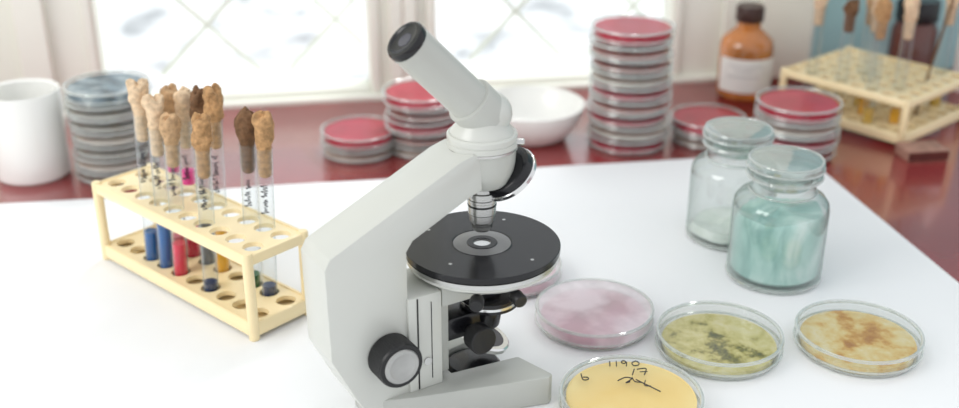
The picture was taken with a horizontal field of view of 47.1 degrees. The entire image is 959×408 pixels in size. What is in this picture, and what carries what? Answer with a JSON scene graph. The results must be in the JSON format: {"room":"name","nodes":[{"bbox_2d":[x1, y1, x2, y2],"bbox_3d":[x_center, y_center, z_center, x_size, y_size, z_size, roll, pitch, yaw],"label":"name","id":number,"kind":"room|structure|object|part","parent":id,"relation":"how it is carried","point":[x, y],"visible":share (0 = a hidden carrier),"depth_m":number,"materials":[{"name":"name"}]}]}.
{"room":"laboratory","nodes":[
{"label":"laboratory","id":0,"kind":"room"},
{"bbox_2d":[0,0,958,82],"bbox_3d":[-0.249,-0.796,1.192,6.000,2.900,0.121,-4,24,-9],"label":"wall","id":1,"kind":"structure","parent":0,"point":[831,33],"depth_m":1.52,"materials":[{"name":"white paint"}]},
{"bbox_2d":[9,0,404,109],"bbox_3d":[-0.337,-0.725,1.191,0.467,1.330,0.115,-4,24,-9],"label":"window","id":2,"kind":"structure","parent":1,"relation":"in","point":[59,41],"depth_m":1.38,"materials":[{"name":"beige paint"}]},
{"bbox_2d":[161,0,364,75],"bbox_3d":[-0.323,-0.745,1.245,0.335,1.240,0.006,-4,24,-9],"label":"grille","id":3,"kind":"object","parent":2,"relation":"attached to","point":[335,18],"depth_m":1.48,"materials":[{"name":"beige paint"}]},
{"bbox_2d":[64,74,716,117],"bbox_3d":[-0.154,-0.138,1.431,1.070,0.008,0.014,-4,24,-9],"label":"trim","id":4,"kind":"structure","parent":1,"relation":"attached to","point":[274,102],"depth_m":1.42,"materials":[{"name":"beige paint"}]},
{"bbox_2d":[402,0,758,86],"bbox_3d":[0.129,-0.758,1.266,0.478,1.330,0.115,-4,24,-9],"label":"window","id":5,"kind":"structure","parent":1,"relation":"in","point":[701,25],"depth_m":1.48,"materials":[{"name":"beige paint"}]},
{"bbox_2d":[468,0,646,60],"bbox_3d":[0.083,-0.775,1.310,0.321,1.240,0.006,-4,24,-9],"label":"grille","id":6,"kind":"object","parent":5,"relation":"attached to","point":[633,5],"depth_m":1.54,"materials":[{"name":"beige paint"}]},
{"bbox_2d":[759,0,814,78],"bbox_3d":[0.413,-1.157,1.081,0.080,2.150,0.020,-4,24,-9],"label":"trim","id":7,"kind":"structure","parent":1,"relation":"attached to","point":[789,23],"depth_m":1.48,"materials":[{"name":"beige paint"}]},
{"bbox_3d":[0.098,1.353,-0.001,6.000,0.050,3.876,-4,24,-9],"label":"floor","id":8,"kind":"structure","parent":0,"visible":0},
{"bbox_2d":[0,69,958,282],"bbox_3d":[-0.002,0.464,1.009,2.350,0.750,1.282,-4,24,-9],"label":"lab table","id":9,"kind":"object","parent":8,"relation":"on","point":[919,201],"visible":0.02,"depth_m":1.23,"materials":[{"name":"red paint"}]},
{"bbox_2d":[0,78,71,185],"bbox_3d":[-0.485,-0.077,1.181,0.079,0.096,0.079,0,24,0],"label":"cup","id":10,"kind":"object","parent":9,"relation":"on","point":[34,144],"visible":1,"depth_m":1.16,"materials":[{"name":"white ceramic"}]},
{"bbox_2d":[74,157,159,183],"bbox_3d":[-0.395,-0.042,1.202,0.090,0.014,0.090,7,25,15],"label":"petri dish","id":11,"kind":"object","parent":9,"relation":"on","point":[87,176],"visible":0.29,"depth_m":1.19,"materials":[{"name":"clear glass"}]},
{"bbox_2d":[72,146,155,173],"bbox_3d":[-0.395,-0.056,1.195,0.090,0.014,0.090,5,25,12],"label":"petri dish","id":12,"kind":"object","parent":11,"relation":"on","point":[132,162],"visible":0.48,"depth_m":1.18,"materials":[{"name":"clear glass"}]},
{"bbox_2d":[72,135,150,159],"bbox_3d":[-0.393,-0.069,1.190,0.090,0.014,0.090,7,25,15],"label":"petri dish","id":13,"kind":"object","parent":12,"relation":"on","point":[129,149],"visible":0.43,"depth_m":1.17,"materials":[{"name":"clear glass"}]},
{"bbox_2d":[69,122,136,145],"bbox_3d":[-0.394,-0.083,1.184,0.090,0.014,0.090,21,31,38],"label":"petri dish","id":14,"kind":"object","parent":13,"relation":"on","point":[126,136],"visible":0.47,"depth_m":1.16,"materials":[{"name":"clear glass"}]},
{"bbox_2d":[66,108,134,133],"bbox_3d":[-0.395,-0.096,1.178,0.090,0.014,0.090,-12,27,-26],"label":"petri dish","id":15,"kind":"object","parent":14,"relation":"on","point":[114,125],"visible":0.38,"depth_m":1.16,"materials":[{"name":"clear glass"}]},
{"bbox_2d":[63,91,150,119],"bbox_3d":[-0.395,-0.109,1.170,0.090,0.014,0.090,13,27,26],"label":"petri dish","id":16,"kind":"object","parent":15,"relation":"on","point":[123,110],"visible":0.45,"depth_m":1.15,"materials":[{"name":"clear glass"}]},
{"bbox_2d":[62,70,150,107],"bbox_3d":[-0.394,-0.122,1.164,0.090,0.014,0.090,0,24,0],"label":"petri dish","id":17,"kind":"object","parent":16,"relation":"on","point":[103,90],"visible":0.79,"depth_m":1.15,"materials":[{"name":"clear glass"}]},
{"bbox_2d":[320,136,396,162],"bbox_3d":[-0.138,-0.067,1.258,0.088,0.014,0.088,1,24,2],"label":"petri dish","id":18,"kind":"object","parent":9,"relation":"on","point":[346,156],"visible":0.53,"depth_m":1.24,"materials":[{"name":"clear glass"}]},
{"bbox_2d":[320,116,397,150],"bbox_3d":[-0.137,-0.081,1.253,0.088,0.014,0.088,5,25,12],"label":"petri dish","id":19,"kind":"object","parent":18,"relation":"on","point":[356,134],"visible":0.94,"depth_m":1.24,"materials":[{"name":"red glass"}]},
{"bbox_2d":[386,142,430,158],"bbox_3d":[-0.064,-0.072,1.268,0.088,0.014,0.088,-14,28,-28],"label":"petri dish","id":20,"kind":"object","parent":9,"relation":"on","point":[411,152],"visible":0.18,"depth_m":1.25,"materials":[{"name":"clear glass"}]},
{"bbox_2d":[385,122,446,146],"bbox_3d":[-0.064,-0.086,1.265,0.088,0.014,0.088,1,24,2],"label":"petri dish","id":21,"kind":"object","parent":20,"relation":"on","point":[409,140],"visible":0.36,"depth_m":1.24,"materials":[{"name":"clear glass"}]},
{"bbox_2d":[384,108,454,135],"bbox_3d":[-0.065,-0.097,1.255,0.088,0.014,0.088,-7,25,-14],"label":"petri dish","id":22,"kind":"object","parent":21,"relation":"on","point":[400,126],"visible":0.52,"depth_m":1.24,"materials":[{"name":"clear glass"}]},
{"bbox_2d":[387,104,450,121],"bbox_3d":[-0.062,-0.112,1.253,0.088,0.014,0.088,15,28,30],"label":"petri dish","id":23,"kind":"object","parent":22,"relation":"on","point":[441,114],"visible":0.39,"depth_m":1.23,"materials":[{"name":"clear glass"}]},
{"bbox_2d":[382,78,444,111],"bbox_3d":[-0.066,-0.123,1.242,0.088,0.014,0.088,-8,25,-18],"label":"petri dish","id":24,"kind":"object","parent":23,"relation":"on","point":[407,96],"visible":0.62,"depth_m":1.22,"materials":[{"name":"clear glass"}]},
{"bbox_2d":[0,156,958,407],"bbox_3d":[-0.322,0.186,0.709,1.564,0.001,0.956,-4,24,-9],"label":"table cover","id":25,"kind":"object","parent":9,"relation":"on","point":[79,328],"visible":0.52,"depth_m":0.94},
{"bbox_2d":[91,163,307,341],"bbox_3d":[-0.242,0.035,0.950,0.225,0.076,0.065,20,31,37],"label":"test tube rack","id":26,"kind":"object","parent":25,"relation":"on","point":[237,302],"visible":0.84,"depth_m":0.93,"materials":[{"name":"plastic"}]},
{"bbox_3d":[-0.342,0.015,0.996,0.009,0.076,0.009,20,31,37],"label":"leg","id":27,"kind":"part","parent":26,"relation":"part of","materials":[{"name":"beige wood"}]},
{"bbox_2d":[125,78,159,260],"bbox_3d":[-0.287,-0.025,0.951,0.021,0.175,0.018,9,26,20],"label":"test tube","id":28,"kind":"object","parent":26,"relation":"in","point":[137,90],"visible":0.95,"depth_m":0.93,"materials":[{"name":"clear glass"}]},
{"bbox_3d":[-0.305,-0.002,1.034,0.009,0.076,0.009,20,31,37],"label":"leg","id":29,"kind":"part","parent":26,"relation":"part of","materials":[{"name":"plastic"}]},
{"bbox_2d":[141,93,173,268],"bbox_3d":[-0.271,-0.016,0.940,0.021,0.166,0.019,10,26,20],"label":"test tube","id":30,"kind":"object","parent":26,"relation":"in","point":[153,106],"visible":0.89,"depth_m":0.92,"materials":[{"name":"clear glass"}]},
{"bbox_2d":[159,83,185,240],"bbox_3d":[-0.269,-0.028,0.972,0.021,0.162,0.018,-10,26,-20],"label":"test tube","id":31,"kind":"object","parent":26,"relation":"in","point":[166,91],"visible":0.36,"depth_m":0.94,"materials":[{"name":"clear glass"}]},
{"bbox_2d":[159,112,188,275],"bbox_3d":[-0.255,-0.004,0.928,0.021,0.154,0.017,-7,25,-15],"label":"test tube","id":32,"kind":"object","parent":26,"relation":"in","point":[170,125],"visible":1,"depth_m":0.91,"materials":[{"name":"clear glass"}]},
{"bbox_2d":[173,86,199,257],"bbox_3d":[-0.252,-0.024,0.958,0.023,0.165,0.018,13,27,26],"label":"test tube","id":33,"kind":"object","parent":26,"relation":"in","point":[181,98],"visible":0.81,"depth_m":0.94,"materials":[{"name":"clear glass"}]},
{"bbox_3d":[-0.242,0.006,0.937,0.222,0.008,0.062,20,31,37],"label":"plate","id":34,"kind":"part","parent":26,"relation":"part of","materials":[{"name":"plastic"}]},
{"bbox_2d":[189,85,215,264],"bbox_3d":[-0.235,-0.020,0.944,0.022,0.171,0.019,15,28,29],"label":"test tube","id":35,"kind":"object","parent":26,"relation":"in","point":[196,99],"visible":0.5,"depth_m":0.91,"materials":[{"name":"clear glass"}]},
{"bbox_2d":[191,112,218,291],"bbox_3d":[-0.223,0.003,0.900,0.021,0.164,0.018,6,25,13],"label":"test tube","id":36,"kind":"object","parent":26,"relation":"in","point":[201,135],"visible":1,"depth_m":0.87,"materials":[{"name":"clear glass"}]},
{"bbox_3d":[-0.224,0.017,0.906,0.014,0.134,0.014,2,24,-1],"label":"tube glass","id":37,"kind":"part","parent":36,"relation":"part of","materials":[{"name":"clear glass"}]},
{"bbox_3d":[-0.242,0.062,0.962,0.222,0.012,0.062,20,31,37],"label":"plate","id":38,"kind":"part","parent":26,"relation":"part of","materials":[{"name":"plastic"}]},
{"bbox_3d":[-0.242,0.065,0.963,0.216,0.001,0.056,20,31,37],"label":"floor plate","id":39,"kind":"part","parent":26,"relation":"part of","materials":[{"name":"plastic"}]},
{"bbox_2d":[202,83,229,272],"bbox_3d":[-0.220,-0.017,0.930,0.022,0.177,0.018,13,27,27],"label":"test tube","id":40,"kind":"object","parent":26,"relation":"in","point":[212,95],"visible":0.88,"depth_m":0.90,"materials":[{"name":"clear glass"}]},
{"bbox_2d":[234,106,260,287],"bbox_3d":[-0.187,-0.001,0.906,0.023,0.166,0.018,9,26,19],"label":"test tube","id":41,"kind":"object","parent":26,"relation":"in","point":[244,129],"visible":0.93,"depth_m":0.88,"materials":[{"name":"clear glass"}]},
{"bbox_3d":[-0.180,0.073,0.865,0.009,0.076,0.009,20,31,37],"label":"leg","id":42,"kind":"part","parent":26,"relation":"part of","materials":[{"name":"plastic"}]},
{"bbox_2d":[251,110,277,296],"bbox_3d":[-0.171,0.003,0.894,0.021,0.168,0.019,8,25,17],"label":"test tube","id":43,"kind":"object","parent":26,"relation":"in","point":[263,124],"visible":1,"depth_m":0.87,"materials":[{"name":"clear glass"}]},
{"bbox_3d":[-0.173,0.018,0.899,0.014,0.138,0.014,2,24,-1],"label":"tube glass","id":44,"kind":"part","parent":43,"relation":"part of","materials":[{"name":"clear glass"}]},
{"bbox_3d":[-0.143,0.056,0.904,0.009,0.076,0.009,20,31,37],"label":"leg","id":45,"kind":"part","parent":26,"relation":"part of","materials":[{"name":"plastic"}]},
{"bbox_2d":[301,22,560,407],"bbox_3d":[-0.029,0.011,0.755,0.186,0.280,0.114,-14,28,-29],"label":"microscope","id":46,"kind":"object","parent":25,"relation":"on","point":[425,334],"visible":1,"depth_m":0.74,"materials":[{"name":"grey metal"}]},
{"bbox_3d":[-0.058,0.058,0.757,0.118,0.188,0.038,-14,28,-29],"label":"arm","id":47,"kind":"part","parent":46,"relation":"part of","materials":[{"name":"metal"}]},
{"bbox_3d":[-0.057,0.105,0.743,0.033,0.033,0.019,-14,28,-29],"label":"coarse focus knob","id":48,"kind":"part","parent":46,"relation":"part of","materials":[{"name":"black plastic"}]},
{"bbox_3d":[-0.033,0.085,0.786,0.010,0.068,0.026,-14,28,-29],"label":"slide rail","id":49,"kind":"part","parent":46,"relation":"part of","materials":[{"name":"grey metal"}]},
{"bbox_2d":[448,327,508,372],"bbox_3d":[-0.002,0.112,0.816,0.047,0.046,0.046,0,24,0],"label":"mirror","id":50,"kind":"object","parent":46,"relation":"on","point":[462,358],"depth_m":0.80,"materials":[{"name":"silver metal"}]},
{"bbox_3d":[-0.003,0.093,0.785,0.021,0.021,0.024,-14,28,-29],"label":"condenser knob","id":51,"kind":"part","parent":46,"relation":"part of","materials":[{"name":"black plastic"}]},
{"bbox_2d":[520,257,561,297],"bbox_3d":[0.026,0.058,0.974,0.093,0.015,0.093,1,24,1],"label":"petri dish","id":52,"kind":"object","parent":25,"relation":"on","point":[538,287],"visible":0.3,"depth_m":0.95,"materials":[{"name":"clear glass"}]},
{"bbox_3d":[0.026,0.056,0.974,0.092,0.009,0.092,1,24,1],"label":"dish lid","id":53,"kind":"part","parent":52,"relation":"part of","materials":[{"name":"clear glass"}]},
{"bbox_2d":[535,278,653,350],"bbox_3d":[0.094,0.090,0.901,0.097,0.016,0.097,-16,28,-31],"label":"petri dish","id":54,"kind":"object","parent":25,"relation":"on","point":[577,314],"visible":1,"depth_m":0.90,"materials":[{"name":"clear glass"}]},
{"bbox_2d":[559,354,704,407],"bbox_3d":[0.108,0.141,0.785,0.103,0.017,0.103,0,24,0],"label":"petri dish","id":55,"kind":"object","parent":25,"relation":"on","point":[623,384],"visible":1,"depth_m":0.79,"materials":[{"name":"clear glass"}]},
{"bbox_2d":[655,301,784,379],"bbox_3d":[0.188,0.106,0.864,0.099,0.016,0.099,6,25,14],"label":"petri dish","id":56,"kind":"object","parent":25,"relation":"on","point":[720,345],"visible":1,"depth_m":0.86,"materials":[{"name":"clear glass"}]},
{"bbox_2d":[685,117,777,251],"bbox_3d":[0.239,-0.021,1.034,0.081,0.112,0.081,0,24,0],"label":"jar","id":57,"kind":"object","parent":25,"relation":"on","point":[712,224],"visible":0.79,"depth_m":1.03,"materials":[{"name":"clear glass"}]},
{"bbox_2d":[726,144,829,294],"bbox_3d":[0.262,0.011,0.960,0.083,0.114,0.083,0,24,0],"label":"jar","id":58,"kind":"object","parent":25,"relation":"on","point":[776,242],"visible":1,"depth_m":0.94,"materials":[{"name":"clear glass"}]},
{"bbox_2d":[793,299,924,377],"bbox_3d":[0.298,0.105,0.867,0.098,0.016,0.098,-8,25,-18],"label":"petri dish","id":59,"kind":"object","parent":25,"relation":"on","point":[852,342],"visible":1,"depth_m":0.86,"materials":[{"name":"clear glass"}]},
{"bbox_2d":[495,85,585,146],"bbox_3d":[0.060,-0.101,1.302,0.130,0.041,0.130,0,24,0],"label":"bowl","id":60,"kind":"object","parent":9,"relation":"on","point":[541,115],"visible":0.64,"depth_m":1.33,"materials":[{"name":"white ceramic"}]},
{"bbox_2d":[586,122,667,155],"bbox_3d":[0.172,-0.080,1.284,0.095,0.015,0.095,1,24,3],"label":"petri dish","id":61,"kind":"object","parent":9,"relation":"on","point":[606,144],"visible":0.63,"depth_m":1.27,"materials":[{"name":"clear glass"}]},
{"bbox_2d":[588,111,670,140],"bbox_3d":[0.174,-0.095,1.280,0.095,0.015,0.095,-6,25,-13],"label":"petri dish","id":62,"kind":"object","parent":61,"relation":"on","point":[654,131],"visible":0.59,"depth_m":1.26,"materials":[{"name":"clear glass"}]},
{"bbox_2d":[586,97,668,128],"bbox_3d":[0.171,-0.109,1.274,0.095,0.015,0.095,13,27,27],"label":"petri dish","id":63,"kind":"object","parent":62,"relation":"on","point":[624,121],"visible":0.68,"depth_m":1.25,"materials":[{"name":"clear glass"}]},
{"bbox_2d":[589,86,671,116],"bbox_3d":[0.173,-0.122,1.264,0.095,0.015,0.095,-17,29,-33],"label":"petri dish","id":64,"kind":"object","parent":63,"relation":"on","point":[630,109],"visible":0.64,"depth_m":1.25,"materials":[{"name":"clear glass"}]},
{"bbox_2d":[589,73,672,102],"bbox_3d":[0.173,-0.137,1.259,0.095,0.015,0.095,-4,24,-8],"label":"petri dish","id":65,"kind":"object","parent":64,"relation":"on","point":[603,90],"visible":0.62,"depth_m":1.24,"materials":[{"name":"clear glass"}]},
{"bbox_2d":[589,61,673,88],"bbox_3d":[0.173,-0.152,1.253,0.095,0.015,0.095,-7,25,-16],"label":"petri dish","id":66,"kind":"object","parent":65,"relation":"on","point":[603,76],"visible":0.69,"depth_m":1.24,"materials":[{"name":"clear glass"}]},
{"bbox_2d":[589,47,673,73],"bbox_3d":[0.172,-0.167,1.248,0.095,0.015,0.095,-21,31,-39],"label":"petri dish","id":67,"kind":"object","parent":66,"relation":"on","point":[653,66],"visible":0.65,"depth_m":1.23,"materials":[{"name":"clear glass"}]},
{"bbox_2d":[588,32,673,61],"bbox_3d":[0.170,-0.179,1.238,0.095,0.015,0.095,-17,29,-34],"label":"petri dish","id":68,"kind":"object","parent":67,"relation":"on","point":[609,51],"visible":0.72,"depth_m":1.22,"materials":[{"name":"clear glass"}]},
{"bbox_2d":[590,13,675,47],"bbox_3d":[0.172,-0.195,1.235,0.095,0.015,0.095,5,25,12],"label":"petri dish","id":69,"kind":"object","parent":68,"relation":"on","point":[631,32],"visible":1,"depth_m":1.22,"materials":[{"name":"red glass"}]},
{"bbox_2d":[669,120,744,148],"bbox_3d":[0.268,-0.085,1.296,0.088,0.014,0.088,13,27,27],"label":"petri dish","id":70,"kind":"object","parent":9,"relation":"on","point":[682,138],"visible":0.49,"depth_m":1.28,"materials":[{"name":"clear glass"}]},
{"bbox_2d":[670,103,745,138],"bbox_3d":[0.268,-0.098,1.290,0.088,0.014,0.088,1,24,3],"label":"petri dish","id":71,"kind":"object","parent":70,"relation":"on","point":[690,120],"visible":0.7,"depth_m":1.29,"materials":[{"name":"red glass"}]},
{"bbox_2d":[716,2,773,101],"bbox_3d":[0.346,-0.199,1.425,0.069,0.119,0.070,0,24,0],"label":"bottle","id":72,"kind":"object","parent":9,"relation":"on","point":[746,51],"visible":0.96,"depth_m":1.40,"materials":[{"name":"orange glass"}]},
{"bbox_2d":[727,65,761,78],"bbox_3d":[0.339,-0.169,1.406,0.044,0.016,0.008,5,25,11],"label":"print","id":73,"kind":"object","parent":72,"relation":"on","point":[733,71],"depth_m":1.40,"materials":[{"name":"grey paper"}]},
{"bbox_2d":[751,134,837,161],"bbox_3d":[0.358,-0.068,1.254,0.095,0.015,0.095,-15,28,-29],"label":"petri dish","id":74,"kind":"object","parent":9,"relation":"on","point":[827,153],"visible":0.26,"depth_m":1.24,"materials":[{"name":"clear glass"}]},
{"bbox_2d":[756,118,840,150],"bbox_3d":[0.360,-0.082,1.248,0.095,0.015,0.095,-8,25,-17],"label":"petri dish","id":75,"kind":"object","parent":74,"relation":"on","point":[811,144],"visible":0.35,"depth_m":1.23,"materials":[{"name":"clear glass"}]},
{"bbox_2d":[753,105,840,138],"bbox_3d":[0.357,-0.096,1.240,0.095,0.015,0.095,16,29,32],"label":"petri dish","id":76,"kind":"object","parent":75,"relation":"on","point":[781,128],"visible":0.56,"depth_m":1.22,"materials":[{"name":"clear glass"}]},
{"bbox_2d":[755,86,842,124],"bbox_3d":[0.358,-0.110,1.234,0.095,0.015,0.095,-5,25,-12],"label":"petri dish","id":77,"kind":"object","parent":76,"relation":"on","point":[789,106],"visible":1,"depth_m":1.22,"materials":[{"name":"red glass"}]},
{"bbox_2d":[779,46,958,143],"bbox_3d":[0.487,-0.137,1.362,0.153,0.058,0.174,-20,31,-37],"label":"test tube rack","id":78,"kind":"object","parent":9,"relation":"on","point":[928,119],"visible":0.88,"depth_m":1.33,"materials":[{"name":"plastic"}]},
{"bbox_3d":[0.379,-0.143,1.376,0.009,0.058,0.009,-20,31,-37],"label":"leg","id":79,"kind":"part","parent":78,"relation":"part of","materials":[{"name":"plastic"}]},
{"bbox_2d":[808,0,827,88],"bbox_3d":[0.409,-0.186,1.340,0.020,0.153,0.019,0,24,0],"label":"test tube","id":80,"kind":"object","parent":78,"relation":"in","point":[820,5],"visible":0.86,"depth_m":1.31,"materials":[{"name":"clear glass"}]},
{"bbox_2d":[834,0,859,114],"bbox_3d":[0.435,-0.171,1.312,0.019,0.149,0.019,-19,30,-36],"label":"test tube","id":81,"kind":"object","parent":78,"relation":"in","point":[851,8],"visible":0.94,"depth_m":1.29,"materials":[{"name":"clear glass"}]},
{"bbox_2d":[853,0,872,106],"bbox_3d":[0.471,-0.187,1.340,0.021,0.154,0.018,0,24,0],"label":"test tube","id":82,"kind":"object","parent":78,"relation":"in","point":[869,2],"visible":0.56,"depth_m":1.32,"materials":[{"name":"clear glass"}]},
{"bbox_2d":[857,0,879,114],"bbox_3d":[0.468,-0.174,1.312,0.018,0.155,0.021,10,26,21],"label":"test tube","id":83,"kind":"object","parent":78,"relation":"in","point":[863,102],"visible":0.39,"depth_m":1.30,"materials":[{"name":"clear glass"}]},
{"bbox_3d":[0.487,-0.158,1.353,0.150,0.008,0.171,-20,31,-37],"label":"plate","id":84,"kind":"part","parent":78,"relation":"part of","materials":[{"name":"plastic"}]},
{"bbox_2d":[862,0,892,123],"bbox_3d":[0.462,-0.164,1.283,0.017,0.158,0.020,-22,32,-40],"label":"test tube","id":85,"kind":"object","parent":78,"relation":"in","point":[883,9],"visible":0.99,"depth_m":1.26,"materials":[{"name":"clear glass"}]},
{"bbox_3d":[0.487,-0.119,1.370,0.150,0.012,0.171,-20,31,-37],"label":"plate","id":86,"kind":"part","parent":78,"relation":"part of","materials":[{"name":"plastic"}]},
{"bbox_3d":[0.487,-0.116,1.372,0.144,0.001,0.165,-20,31,-37],"label":"floor plate","id":87,"kind":"part","parent":78,"relation":"part of","materials":[{"name":"plastic"}]},
{"bbox_2d":[888,0,919,123],"bbox_3d":[0.493,-0.165,1.281,0.018,0.162,0.020,9,26,19],"label":"test tube","id":88,"kind":"object","parent":78,"relation":"in","point":[911,7],"visible":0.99,"depth_m":1.26,"materials":[{"name":"clear glass"}]},
{"bbox_3d":[0.487,-0.092,1.262,0.009,0.058,0.009,-20,31,-37],"label":"leg","id":89,"kind":"part","parent":78,"relation":"part of","materials":[{"name":"plastic"}]},
{"bbox_2d":[914,0,953,114],"bbox_3d":[0.543,-0.173,1.317,0.030,0.149,0.003,-7,25,-15],"label":"rod","id":90,"kind":"object","parent":78,"relation":"in","point":[952,1],"visible":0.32,"depth_m":1.31,"materials":[{"name":"brown"}]},
{"bbox_2d":[929,0,958,106],"bbox_3d":[0.565,-0.185,1.341,0.018,0.151,0.018,14,28,29],"label":"test tube","id":91,"kind":"object","parent":78,"relation":"in","point":[935,102],"visible":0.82,"depth_m":1.32,"materials":[{"name":"clear glass"}]},
{"bbox_2d":[886,0,941,86],"bbox_3d":[0.578,-0.216,1.468,0.060,0.116,0.060,0,24,0],"label":"bottle","id":92,"kind":"object","parent":9,"relation":"on","point":[926,31],"visible":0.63,"depth_m":1.44,"materials":[{"name":"brown glass"}]},
{"bbox_2d":[894,140,949,162],"bbox_3d":[0.500,-0.060,1.244,0.048,0.013,0.033,-3,24,-7],"label":"matchbox","id":93,"kind":"object","parent":9,"relation":"on","point":[929,150],"visible":1,"depth_m":1.23},
{"bbox_2d":[952,34,958,92],"bbox_3d":[0.640,-0.205,1.442,0.028,0.116,0.028,0,24,0],"label":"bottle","id":94,"kind":"object","parent":9,"relation":"on","point":[955,68],"visible":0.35,"depth_m":1.45,"materials":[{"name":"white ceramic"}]},
{"label":"outside","id":95,"kind":"structure","parent":0,"visible":0},
{"bbox_2d":[97,0,663,89],"bbox_3d":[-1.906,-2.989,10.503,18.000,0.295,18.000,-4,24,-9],"label":"window pane","id":96,"kind":"structure","parent":95,"point":[144,36],"depth_m":5.70,"materials":[{"name":"clear glass"}]}
]}

